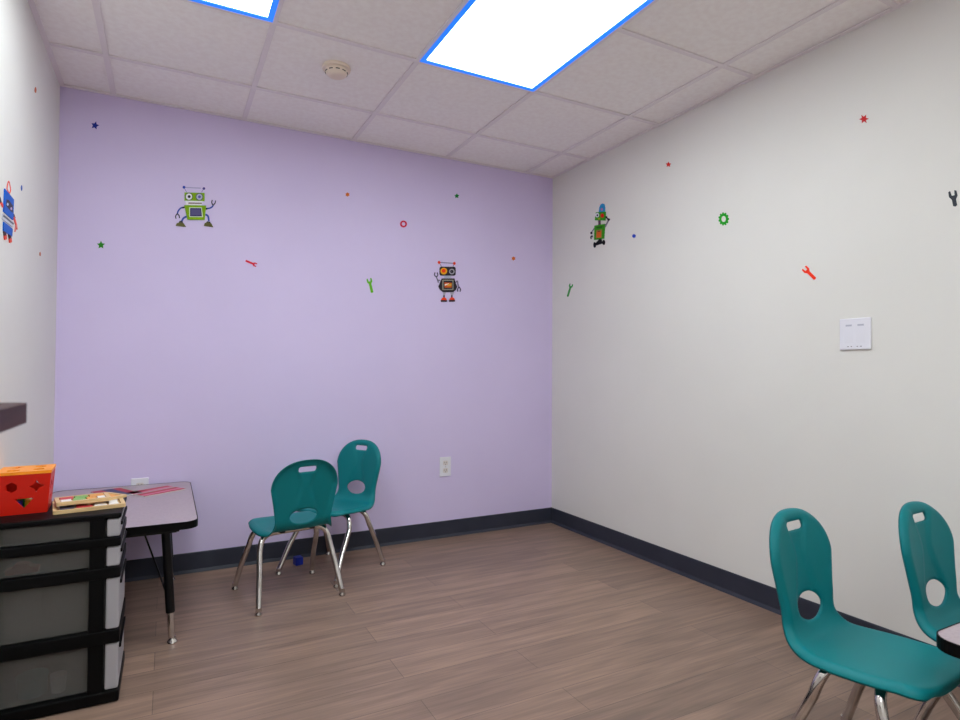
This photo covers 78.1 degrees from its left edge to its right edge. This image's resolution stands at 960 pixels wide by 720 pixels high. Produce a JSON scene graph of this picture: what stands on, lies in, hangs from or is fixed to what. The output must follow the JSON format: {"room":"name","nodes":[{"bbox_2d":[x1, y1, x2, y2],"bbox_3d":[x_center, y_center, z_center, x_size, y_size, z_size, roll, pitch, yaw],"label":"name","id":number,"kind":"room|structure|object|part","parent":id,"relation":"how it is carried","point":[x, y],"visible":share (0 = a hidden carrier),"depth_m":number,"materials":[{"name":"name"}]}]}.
{"room":"children's therapy room","nodes":[
{"label":"children's therapy room","id":0,"kind":"room"},
{"bbox_2d":[0,0,59,624],"bbox_3d":[-0.883,-0.147,0.524,0.120,2.445,5.200,1,-1,-28],"label":"wall","id":1,"kind":"structure","parent":0,"point":[29,120],"depth_m":2.26,"materials":[{"name":"white paint"}]},
{"bbox_2d":[0,181,17,242],"bbox_3d":[-1.576,-0.496,1.981,0.004,0.209,0.278,1,-1,-28],"label":"sticker","id":2,"kind":"object","parent":1,"relation":"attached to","point":[7,205],"visible":1,"depth_m":1.97,"materials":[{"name":"blue"}]},
{"bbox_3d":[-1.623,-0.476,2.066,0.002,0.061,0.082,1,-1,-28],"label":"arm","id":3,"kind":"part","parent":2,"relation":"part of","materials":[{"name":"red"}]},
{"bbox_2d":[0,403,26,432],"bbox_3d":[-0.511,0.132,0.312,0.344,0.183,0.585,1,-1,-28],"label":"wall shelf","id":4,"kind":"object","parent":1,"relation":"attached to","point":[12,415],"visible":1,"depth_m":0.58,"materials":[{"name":"brown wood"}]},
{"bbox_2d":[0,587,54,682],"bbox_3d":[-0.829,1.024,0.536,0.016,0.104,5.200,1,-1,-28],"label":"baseboard","id":5,"kind":"structure","parent":1,"relation":"attached to","point":[36,605],"depth_m":2.42,"materials":[{"name":"grey rubber"}]},
{"bbox_2d":[53,86,552,559],"bbox_3d":[-0.794,-0.095,3.579,3.129,2.445,0.120,1,-1,-28],"label":"wall","id":6,"kind":"structure","parent":0,"point":[179,358],"depth_m":3.36,"materials":[{"name":"purple paint"}]},
{"bbox_2d":[131,477,148,485],"bbox_3d":[-1.726,0.661,3.003,0.078,0.124,0.008,1,-1,-28],"label":"wall outlet","id":7,"kind":"object","parent":6,"relation":"attached to","point":[134,481],"visible":0.27,"depth_m":3.00,"materials":[{"name":"white plastic"}]},
{"bbox_2d":[175,186,215,226],"bbox_3d":[-1.507,-0.812,3.140,0.195,0.223,0.007,1,-1,-28],"label":"sticker","id":8,"kind":"object","parent":6,"relation":"attached to","point":[194,209],"visible":1,"depth_m":3.14,"materials":[{"name":"green"}]},
{"bbox_3d":[-1.574,-0.775,3.107,0.046,0.072,0.002,1,-1,-28],"label":"arm","id":9,"kind":"part","parent":8,"relation":"part of","materials":[{"name":"blue"}]},
{"bbox_3d":[-1.568,-0.731,3.109,0.054,0.060,0.004,1,-1,-28],"label":"leg","id":10,"kind":"part","parent":8,"relation":"part of","materials":[{"name":"blue"}]},
{"bbox_3d":[-1.453,-0.748,3.170,0.047,0.069,0.004,1,-1,-28],"label":"leg","id":11,"kind":"part","parent":8,"relation":"part of","materials":[{"name":"blue"}]},
{"bbox_2d":[54,507,551,591],"bbox_3d":[-0.768,1.074,3.499,2.889,0.104,0.016,1,-1,-28],"label":"baseboard","id":12,"kind":"structure","parent":6,"relation":"attached to","point":[201,561],"depth_m":3.46,"materials":[{"name":"grey rubber"}]},
{"bbox_2d":[366,278,372,292],"bbox_3d":[-0.666,-0.451,3.583,0.044,0.090,0.001,1,-1,-28],"label":"sticker","id":13,"kind":"object","parent":6,"relation":"attached to","point":[370,281],"visible":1,"depth_m":3.58,"materials":[{"name":"green"}]},
{"bbox_2d":[400,220,406,226],"bbox_3d":[-0.476,-0.848,3.688,0.046,0.044,0.001,1,-1,-28],"label":"sticker","id":14,"kind":"object","parent":6,"relation":"attached to","point":[401,222],"visible":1,"depth_m":3.69,"materials":[{"name":"red"}]},
{"bbox_2d":[440,457,450,476],"bbox_3d":[-0.222,0.684,3.796,0.078,0.124,0.008,1,-1,-28],"label":"wall outlet","id":15,"kind":"object","parent":6,"relation":"attached to","point":[445,462],"visible":1,"depth_m":3.79,"materials":[{"name":"white plastic"}]},
{"bbox_2d":[434,261,460,301],"bbox_3d":[-0.208,-0.505,3.821,0.192,0.266,0.008,1,-1,-28],"label":"sticker","id":16,"kind":"object","parent":6,"relation":"attached to","point":[447,284],"visible":1,"depth_m":3.82,"materials":[{"name":"grey"}]},
{"bbox_3d":[-0.232,-0.404,3.809,0.043,0.063,0.004,1,-1,-28],"label":"leg","id":17,"kind":"part","parent":16,"relation":"part of","materials":[{"name":"grey"}]},
{"bbox_3d":[-0.181,-0.408,3.836,0.042,0.063,0.005,1,-1,-28],"label":"leg","id":18,"kind":"part","parent":16,"relation":"part of","materials":[{"name":"grey"}]},
{"bbox_2d":[34,0,904,175],"bbox_3d":[0.454,-1.399,1.248,3.129,0.095,5.440,1,-1,-28],"label":"ceiling","id":19,"kind":"structure","parent":0,"point":[624,74],"depth_m":2.68,"materials":[{"name":"tile"}]},
{"bbox_2d":[190,0,278,21],"bbox_3d":[-0.800,-1.349,1.659,0.598,0.016,1.208,1,-1,-28],"label":"recessed light","id":20,"kind":"object","parent":19,"relation":"in","point":[265,10],"visible":1,"depth_m":2.24,"materials":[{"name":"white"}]},
{"bbox_2d":[206,0,271,16],"bbox_3d":[-0.800,-1.349,1.659,0.558,0.008,1.168,1,-1,-28],"label":"diffuser","id":21,"kind":"object","parent":20,"relation":"attached to","point":[253,8],"depth_m":2.24,"materials":[{"name":"white plastic"}]},
{"bbox_2d":[322,60,350,79],"bbox_3d":[-0.653,-1.310,2.692,0.128,0.044,0.128,1,-1,-28],"label":"smoke detector","id":22,"kind":"object","parent":19,"relation":"attached to","point":[334,69],"visible":1,"depth_m":2.66,"materials":[{"name":"beige plastic"}]},
{"bbox_2d":[49,0,899,172],"bbox_3d":[0.454,-1.347,1.247,2.889,0.006,5.200,1,-1,-28],"label":"ceiling grid","id":23,"kind":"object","parent":19,"relation":"attached to","point":[105,54],"depth_m":2.67,"materials":[{"name":"white paint"}]},
{"bbox_2d":[420,0,653,91],"bbox_3d":[0.279,-1.334,2.229,0.598,0.016,1.208,1,-1,-28],"label":"recessed light","id":24,"kind":"object","parent":19,"relation":"in","point":[523,44],"visible":0.97,"depth_m":2.43,"materials":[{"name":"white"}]},
{"bbox_2d":[17,523,959,719],"bbox_3d":[0.441,1.144,1.205,3.129,0.100,5.440,1,-1,-28],"label":"floor","id":25,"kind":"structure","parent":0,"point":[548,621],"depth_m":2.31,"materials":[{"name":"plastic"}]},
{"bbox_2d":[0,497,126,719],"bbox_3d":[-1.382,0.794,1.960,0.349,0.602,0.301,1,-1,-28],"label":"cart","id":26,"kind":"object","parent":25,"relation":"on","point":[90,546],"visible":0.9,"depth_m":1.89,"materials":[{"name":"black plastic"}]},
{"bbox_3d":[-1.587,0.784,2.010,0.030,0.554,0.018,1,-1,-28],"label":"post","id":27,"kind":"part","parent":26,"relation":"part of","materials":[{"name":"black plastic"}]},
{"bbox_2d":[5,560,40,575],"bbox_3d":[-1.417,0.643,1.836,0.084,0.030,0.036,1,-1,-28],"label":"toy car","id":28,"kind":"object","parent":26,"relation":"in","point":[21,567],"visible":1,"depth_m":1.82,"materials":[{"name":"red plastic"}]},
{"bbox_2d":[0,464,55,515],"bbox_3d":[-1.485,0.424,1.940,0.143,0.136,0.143,1,-1,-31],"label":"shape sorter","id":29,"kind":"object","parent":26,"relation":"on","point":[36,482],"visible":1,"depth_m":1.89,"materials":[{"name":"red plastic"}]},
{"bbox_3d":[-1.517,0.429,1.994,0.140,0.128,0.014,1,-1,-31],"label":"panel","id":30,"kind":"part","parent":29,"relation":"part of","materials":[{"name":"red plastic"}]},
{"bbox_3d":[-1.484,0.360,1.941,0.143,0.009,0.143,1,-1,-31],"label":"lid","id":31,"kind":"part","parent":29,"relation":"part of","materials":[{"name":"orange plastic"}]},
{"bbox_2d":[25,498,32,505],"bbox_3d":[-1.471,0.472,1.933,0.027,0.034,0.023,1,-1,-16],"label":"block","id":32,"kind":"object","parent":29,"relation":"in","point":[27,501],"visible":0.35,"depth_m":1.92,"materials":[{"name":"yellow plastic"}]},
{"bbox_3d":[-1.431,0.429,1.972,0.014,0.128,0.140,1,-1,-31],"label":"panel","id":33,"kind":"part","parent":29,"relation":"part of","materials":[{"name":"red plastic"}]},
{"bbox_2d":[50,670,66,693],"bbox_3d":[-1.339,1.024,1.880,0.046,0.055,0.046,1,-1,-28],"label":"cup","id":34,"kind":"object","parent":26,"relation":"in","point":[57,679],"visible":1,"depth_m":1.87,"materials":[{"name":"plastic"}]},
{"bbox_2d":[0,597,124,662],"bbox_3d":[-1.383,0.886,1.958,0.346,0.042,0.301,1,-1,-28],"label":"drawer","id":35,"kind":"object","parent":26,"relation":"attached to","point":[23,635],"depth_m":1.89,"materials":[{"name":"black plastic"}]},
{"bbox_3d":[-1.384,1.076,1.955,0.346,0.038,0.301,1,-1,-28],"label":"panel","id":36,"kind":"part","parent":26,"relation":"part of","materials":[{"name":"black plastic"}]},
{"bbox_2d":[0,542,125,592],"bbox_3d":[-1.383,0.682,1.962,0.346,0.034,0.301,1,-1,-28],"label":"drawer","id":37,"kind":"object","parent":26,"relation":"attached to","point":[59,568],"depth_m":1.89,"materials":[{"name":"black plastic"}]},
{"bbox_3d":[-1.382,0.501,1.965,0.346,0.016,0.301,1,-1,-28],"label":"panel","id":38,"kind":"part","parent":26,"relation":"part of","materials":[{"name":"black plastic"}]},
{"bbox_2d":[0,516,126,558],"bbox_3d":[-1.382,0.584,1.963,0.346,0.028,0.301,1,-1,-28],"label":"drawer","id":39,"kind":"object","parent":26,"relation":"attached to","point":[71,536],"depth_m":1.89,"materials":[{"name":"black plastic"}]},
{"bbox_2d":[53,498,125,514],"bbox_3d":[-1.327,0.488,2.009,0.200,0.011,0.185,1,-1,-36],"label":"puzzle","id":40,"kind":"object","parent":26,"relation":"on","point":[116,503],"visible":0.63,"depth_m":1.95,"materials":[{"name":"brown wood"}]},
{"bbox_2d":[54,492,110,505],"bbox_3d":[-1.337,0.468,1.993,0.152,0.011,0.105,1,-1,-39],"label":"puzzle","id":41,"kind":"object","parent":40,"relation":"on","point":[104,496],"visible":1,"depth_m":1.98,"materials":[{"name":"brown wood"}]},
{"bbox_2d":[84,492,126,504],"bbox_3d":[-1.324,0.479,2.053,0.105,0.008,0.140,0,-1,24],"label":"puzzle","id":42,"kind":"object","parent":40,"relation":"on","point":[113,495],"visible":0.34,"depth_m":2.08,"materials":[{"name":"brown wood"}]},
{"bbox_3d":[-1.222,0.784,1.887,0.042,0.554,0.018,1,-1,-28],"label":"post","id":43,"kind":"part","parent":26,"relation":"part of","materials":[{"name":"black plastic"}]},
{"bbox_3d":[-1.353,0.787,2.134,0.042,0.554,0.018,1,-1,-28],"label":"post","id":44,"kind":"part","parent":26,"relation":"part of","materials":[{"name":"black plastic"}]},
{"bbox_3d":[-1.250,0.985,2.027,0.037,0.145,0.293,1,-1,-28],"label":"drawer","id":45,"kind":"part","parent":26,"relation":"part of","materials":[{"name":"grey plastic"}]},
{"bbox_3d":[-1.249,0.784,2.031,0.037,0.161,0.293,1,-1,-28],"label":"drawer","id":46,"kind":"part","parent":26,"relation":"part of","materials":[{"name":"grey plastic"}]},
{"bbox_3d":[-1.248,0.634,2.033,0.037,0.062,0.293,1,-1,-28],"label":"drawer","id":47,"kind":"part","parent":26,"relation":"part of","materials":[{"name":"grey plastic"}]},
{"bbox_3d":[-1.248,0.542,2.035,0.037,0.056,0.293,1,-1,-28],"label":"drawer","id":48,"kind":"part","parent":26,"relation":"part of","materials":[{"name":"grey plastic"}]},
{"bbox_2d":[34,482,197,666],"bbox_3d":[-1.567,0.866,2.561,0.588,0.481,0.910,1,-1,-28],"label":"table","id":49,"kind":"object","parent":25,"relation":"on","point":[165,514],"visible":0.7,"depth_m":2.33,"materials":[{"name":"grey laminate"}]},
{"bbox_3d":[-1.560,0.815,2.141,0.033,0.334,0.056,0,-1,39],"label":"leg","id":50,"kind":"part","parent":49,"relation":"part of","materials":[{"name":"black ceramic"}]},
{"bbox_2d":[90,487,139,494],"bbox_3d":[-1.719,0.626,2.798,0.200,0.004,0.150,0,-1,38],"label":"magazine","id":51,"kind":"object","parent":49,"relation":"on","point":[123,490],"visible":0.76,"depth_m":2.81,"materials":[{"name":"red paper"}]},
{"bbox_2d":[127,486,185,496],"bbox_3d":[-1.549,0.628,2.836,0.150,0.004,0.200,0,-1,30],"label":"magazine","id":52,"kind":"object","parent":49,"relation":"on","point":[164,489],"visible":1,"depth_m":2.83,"materials":[{"name":"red paper"}]},
{"bbox_3d":[-1.222,0.820,2.319,0.054,0.334,0.042,1,-1,-28],"label":"leg","id":53,"kind":"part","parent":49,"relation":"part of","materials":[{"name":"black metal"}]},
{"bbox_3d":[-1.573,0.829,2.983,0.033,0.334,0.056,0,-1,39],"label":"leg","id":54,"kind":"part","parent":49,"relation":"part of","materials":[{"name":"black metal"}]},
{"bbox_2d":[231,459,345,616],"bbox_3d":[-0.903,0.780,2.823,0.421,0.667,0.469,1,-1,-37],"label":"chair","id":55,"kind":"object","parent":25,"relation":"on","point":[292,490],"visible":1,"depth_m":2.70,"materials":[{"name":"teal plastic"}]},
{"bbox_3d":[-1.069,0.938,2.832,0.263,0.311,0.109,0,-1,1],"label":"leg","id":56,"kind":"part","parent":55,"relation":"part of","materials":[{"name":"silver metal"}]},
{"bbox_3d":[-0.951,0.935,2.690,0.091,0.310,0.241,0,-1,23],"label":"leg","id":57,"kind":"part","parent":55,"relation":"part of","materials":[{"name":"silver metal"}]},
{"bbox_3d":[-0.909,0.779,2.831,0.348,0.046,0.324,1,-1,-37],"label":"seat","id":58,"kind":"part","parent":55,"relation":"part of","materials":[{"name":"teal plastic"}]},
{"bbox_3d":[-0.791,0.608,2.678,0.308,0.326,0.098,1,-1,-37],"label":"backrest","id":59,"kind":"part","parent":55,"relation":"part of","materials":[{"name":"teal plastic"}]},
{"bbox_3d":[-0.870,0.941,2.982,0.109,0.311,0.263,0,-1,15],"label":"leg","id":60,"kind":"part","parent":55,"relation":"part of","materials":[{"name":"silver metal"}]},
{"bbox_3d":[-0.760,0.938,2.800,0.205,0.310,0.136,1,-1,-37],"label":"leg","id":61,"kind":"part","parent":55,"relation":"part of","materials":[{"name":"silver metal"}]},
{"bbox_2d":[293,555,302,565],"bbox_3d":[-0.997,1.099,3.245,0.042,0.042,0.042,1,-1,-39],"label":"block","id":62,"kind":"object","parent":25,"relation":"on","point":[297,560],"visible":1,"depth_m":3.23,"materials":[{"name":"blue plastic"}]},
{"bbox_2d":[275,439,385,587],"bbox_3d":[-0.777,0.787,3.197,0.421,0.667,0.469,0,-1,27],"label":"chair","id":63,"kind":"object","parent":25,"relation":"on","point":[353,464],"visible":0.73,"depth_m":3.30,"materials":[{"name":"teal plastic"}]},
{"bbox_3d":[-0.938,0.944,3.156,0.263,0.311,0.109,0,-1,-11],"label":"leg","id":64,"kind":"part","parent":63,"relation":"part of","materials":[{"name":"silver metal"}]},
{"bbox_3d":[-0.845,0.946,3.316,0.091,0.310,0.241,1,-1,-32],"label":"leg","id":65,"kind":"part","parent":63,"relation":"part of","materials":[{"name":"silver metal"}]},
{"bbox_3d":[-0.781,0.786,3.189,0.348,0.046,0.324,0,-1,27],"label":"seat","id":66,"kind":"part","parent":63,"relation":"part of","materials":[{"name":"teal plastic"}]},
{"bbox_3d":[-0.716,0.943,3.042,0.109,0.311,0.263,1,-1,-24],"label":"leg","id":67,"kind":"part","parent":63,"relation":"part of","materials":[{"name":"silver metal"}]},
{"bbox_3d":[-0.691,0.620,3.365,0.308,0.326,0.098,0,-1,27],"label":"backrest","id":68,"kind":"part","parent":63,"relation":"part of","materials":[{"name":"teal plastic"}]},
{"bbox_3d":[-0.639,0.946,3.209,0.241,0.310,0.091,0,-1,-3],"label":"leg","id":69,"kind":"part","parent":63,"relation":"part of","materials":[{"name":"silver metal"}]},
{"bbox_2d":[769,508,959,719],"bbox_3d":[1.030,0.769,1.548,0.421,0.667,0.469,1,-1,-34],"label":"chair","id":70,"kind":"object","parent":25,"relation":"on","point":[800,558],"visible":0.98,"depth_m":1.60,"materials":[{"name":"teal plastic"}]},
{"bbox_3d":[0.929,0.600,1.705,0.308,0.326,0.098,1,-1,-34],"label":"backrest","id":71,"kind":"part","parent":70,"relation":"part of","materials":[{"name":"teal plastic"}]},
{"bbox_3d":[0.891,0.925,1.544,0.241,0.310,0.091,0,-1,-3],"label":"leg","id":72,"kind":"part","parent":70,"relation":"part of","materials":[{"name":"silver metal"}]},
{"bbox_3d":[1.084,0.928,1.672,0.091,0.310,0.241,0,-1,26],"label":"leg","id":73,"kind":"part","parent":70,"relation":"part of","materials":[{"name":"silver metal"}]},
{"bbox_3d":[1.036,0.767,1.540,0.348,0.046,0.324,1,-1,-34],"label":"seat","id":74,"kind":"part","parent":70,"relation":"part of","materials":[{"name":"teal plastic"}]},
{"bbox_3d":[0.986,0.924,1.386,0.109,0.311,0.263,0,-1,18],"label":"leg","id":75,"kind":"part","parent":70,"relation":"part of","materials":[{"name":"silver metal"}]},
{"bbox_3d":[1.193,0.927,1.524,0.263,0.311,0.109,0,-1,5],"label":"leg","id":76,"kind":"part","parent":70,"relation":"part of","materials":[{"name":"silver metal"}]},
{"bbox_2d":[898,501,959,719],"bbox_3d":[1.460,0.772,1.642,0.421,0.667,0.469,1,-1,-31],"label":"chair","id":77,"kind":"object","parent":25,"relation":"on","point":[927,545],"visible":0.91,"depth_m":1.78,"materials":[{"name":"teal plastic"}]},
{"bbox_3d":[1.321,0.929,1.646,0.241,0.310,0.091,0,-1,0],"label":"leg","id":78,"kind":"part","parent":77,"relation":"part of","materials":[{"name":"silver metal"}]},
{"bbox_3d":[1.367,0.604,1.805,0.308,0.326,0.098,1,-1,-31],"label":"backrest","id":79,"kind":"part","parent":77,"relation":"part of","materials":[{"name":"teal plastic"}]},
{"bbox_3d":[1.465,0.771,1.634,0.348,0.046,0.324,1,-1,-31],"label":"seat","id":80,"kind":"part","parent":77,"relation":"part of","materials":[{"name":"teal plastic"}]},
{"bbox_2d":[936,622,959,658],"bbox_3d":[1.538,0.860,1.264,0.878,0.481,0.613,1,-1,-28],"label":"table","id":81,"kind":"object","parent":25,"relation":"on","point":[947,638],"visible":1,"depth_m":1.32,"materials":[{"name":"grey laminate"}]},
{"bbox_2d":[552,0,959,645],"bbox_3d":[1.778,-0.110,1.928,0.120,2.445,5.200,1,-1,-28],"label":"wall","id":82,"kind":"structure","parent":0,"point":[704,389],"depth_m":2.63,"materials":[{"name":"white paint"}]},
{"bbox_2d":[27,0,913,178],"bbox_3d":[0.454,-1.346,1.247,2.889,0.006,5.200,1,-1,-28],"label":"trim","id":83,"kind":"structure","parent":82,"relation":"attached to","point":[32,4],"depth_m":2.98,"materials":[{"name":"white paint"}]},
{"bbox_2d":[590,201,609,247],"bbox_3d":[0.757,-0.860,3.748,0.007,0.281,0.192,1,-1,-28],"label":"sticker","id":84,"kind":"object","parent":82,"relation":"attached to","point":[599,230],"visible":1,"depth_m":3.74,"materials":[{"name":"green"}]},
{"bbox_3d":[0.756,-0.798,3.749,0.007,0.058,0.060,1,-1,-28],"label":"panel","id":85,"kind":"part","parent":84,"relation":"part of","materials":[{"name":"brown"}]},
{"bbox_2d":[718,212,728,225],"bbox_3d":[1.199,-0.694,2.913,0.001,0.068,0.062,1,-1,-28],"label":"sticker","id":86,"kind":"object","parent":82,"relation":"attached to","point":[723,213],"visible":1,"depth_m":2.91,"materials":[{"name":"green"}]},
{"bbox_2d":[551,508,959,686],"bbox_3d":[1.712,1.059,1.877,0.016,0.104,5.200,1,-1,-28],"label":"baseboard","id":87,"kind":"structure","parent":82,"relation":"attached to","point":[759,594],"depth_m":3.03,"materials":[{"name":"grey rubber"}]},
{"bbox_2d":[802,266,815,279],"bbox_3d":[1.401,-0.371,2.521,0.001,0.065,0.063,1,-1,-28],"label":"sticker","id":88,"kind":"object","parent":82,"relation":"attached to","point":[807,271],"visible":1,"depth_m":2.52,"materials":[{"name":"red"}]},
{"bbox_2d":[840,317,871,349],"bbox_3d":[1.486,-0.103,2.344,0.009,0.125,0.121,1,-1,-28],"label":"light switch","id":89,"kind":"object","parent":82,"relation":"attached to","point":[855,333],"visible":1,"depth_m":2.34,"materials":[{"name":"white plastic"}]},
{"bbox_2d":[860,115,867,122],"bbox_3d":[1.510,-0.948,2.329,0.001,0.041,0.038,1,-1,-28],"label":"sticker","id":90,"kind":"object","parent":82,"relation":"attached to","point":[863,118],"visible":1,"depth_m":2.33,"materials":[{"name":"red"}]},
{"bbox_2d":[948,190,957,206],"bbox_3d":[1.646,-0.561,2.061,0.001,0.059,0.028,1,-1,-28],"label":"sticker","id":91,"kind":"object","parent":82,"relation":"attached to","point":[953,198],"visible":1,"depth_m":2.06,"materials":[{"name":"grey"}]}
]}

